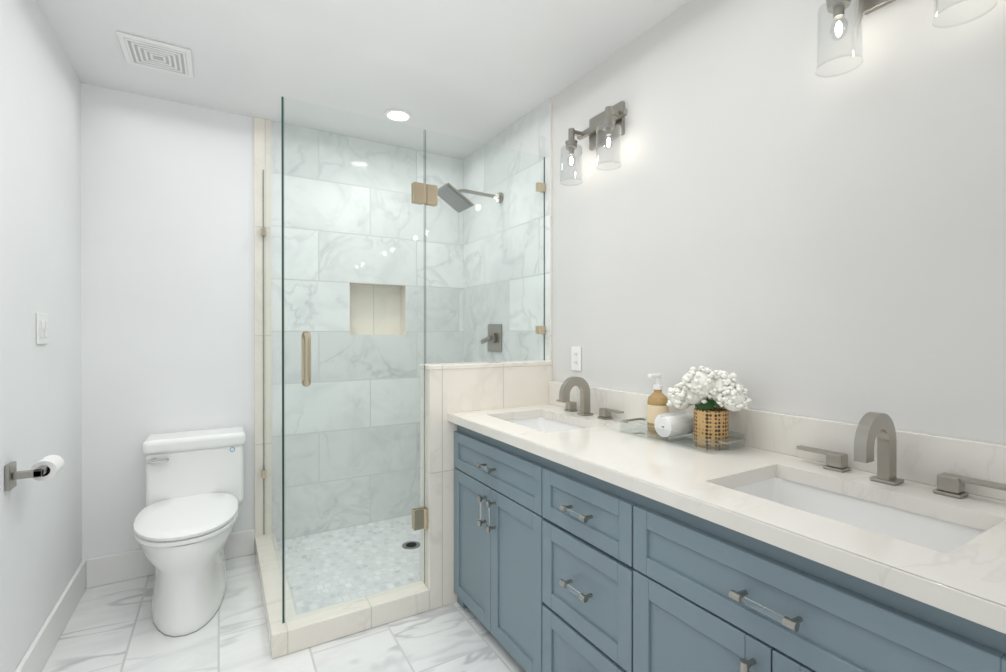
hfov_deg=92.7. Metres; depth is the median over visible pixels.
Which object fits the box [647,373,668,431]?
soap dispenser
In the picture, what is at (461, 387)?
wall
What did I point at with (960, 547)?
sink
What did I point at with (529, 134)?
shower wall tile
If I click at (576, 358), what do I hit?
electrical outlet plate
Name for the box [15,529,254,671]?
baseboard
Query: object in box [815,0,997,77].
sconce
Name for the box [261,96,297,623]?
glass
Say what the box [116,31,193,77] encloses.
ceiling vent
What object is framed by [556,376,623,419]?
faucet
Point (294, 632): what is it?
sill
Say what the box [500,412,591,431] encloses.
sink
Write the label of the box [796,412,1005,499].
faucet
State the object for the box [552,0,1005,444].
wall
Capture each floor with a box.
[42,554,525,671]
[277,515,419,613]
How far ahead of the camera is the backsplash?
1.33 m
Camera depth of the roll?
1.61 m
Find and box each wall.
[0,0,81,671]
[81,83,254,559]
[419,360,551,609]
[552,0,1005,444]
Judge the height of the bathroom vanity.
0.834 m
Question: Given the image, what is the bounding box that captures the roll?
[654,411,693,436]
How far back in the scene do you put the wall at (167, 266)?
2.46 m
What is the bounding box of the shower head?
[438,182,502,212]
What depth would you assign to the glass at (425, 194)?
2.16 m
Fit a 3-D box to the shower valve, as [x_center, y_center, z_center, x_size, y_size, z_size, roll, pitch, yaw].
[-0.074,0.013,2.948,0.050,0.170,0.184,0,0,-31]
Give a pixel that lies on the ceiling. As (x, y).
(471, 72)
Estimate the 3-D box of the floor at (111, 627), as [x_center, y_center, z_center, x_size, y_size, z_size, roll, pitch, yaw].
[-0.154,1.225,1.148,2.047,0.001,3.927,0,0,-31]
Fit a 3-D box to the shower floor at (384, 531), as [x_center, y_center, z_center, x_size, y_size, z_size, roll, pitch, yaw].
[-0.556,1.171,2.645,1.195,0.004,0.917,0,0,-31]
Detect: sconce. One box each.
[560,101,627,185]
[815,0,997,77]
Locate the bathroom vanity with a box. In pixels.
[448,408,1005,671]
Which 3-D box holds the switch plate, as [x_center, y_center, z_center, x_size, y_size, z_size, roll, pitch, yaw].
[-1.719,-0.028,1.796,0.012,0.116,0.116,0,0,-31]
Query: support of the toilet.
on the floor at (111, 627)
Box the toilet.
[133,427,245,636]
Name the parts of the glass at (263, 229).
return panel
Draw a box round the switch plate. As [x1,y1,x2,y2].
[36,312,47,343]
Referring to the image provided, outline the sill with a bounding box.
[255,534,429,658]
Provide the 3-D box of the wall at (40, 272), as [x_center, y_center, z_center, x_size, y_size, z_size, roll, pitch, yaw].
[-1.036,0.007,0.624,0.001,2.440,3.927,0,0,-31]
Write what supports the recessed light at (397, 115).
in the ceiling
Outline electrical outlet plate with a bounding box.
[571,347,580,370]
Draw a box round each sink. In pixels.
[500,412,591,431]
[700,472,1005,579]
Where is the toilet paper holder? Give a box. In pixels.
[5,455,63,490]
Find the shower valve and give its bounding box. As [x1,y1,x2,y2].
[481,324,501,351]
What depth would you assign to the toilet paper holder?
1.55 m
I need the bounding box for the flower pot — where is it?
[666,366,751,447]
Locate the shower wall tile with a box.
[254,98,551,540]
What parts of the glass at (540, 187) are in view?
fixed panel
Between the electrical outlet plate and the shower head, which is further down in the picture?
the electrical outlet plate
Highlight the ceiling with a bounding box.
[35,0,689,159]
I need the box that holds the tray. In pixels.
[619,416,744,453]
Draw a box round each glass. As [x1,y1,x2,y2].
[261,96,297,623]
[396,130,444,582]
[518,157,545,359]
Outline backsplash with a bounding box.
[549,381,1005,499]
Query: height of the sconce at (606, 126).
0.298 m
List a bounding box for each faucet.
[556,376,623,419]
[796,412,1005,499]
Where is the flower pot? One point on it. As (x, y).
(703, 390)
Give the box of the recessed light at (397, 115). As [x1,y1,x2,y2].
[384,109,411,121]

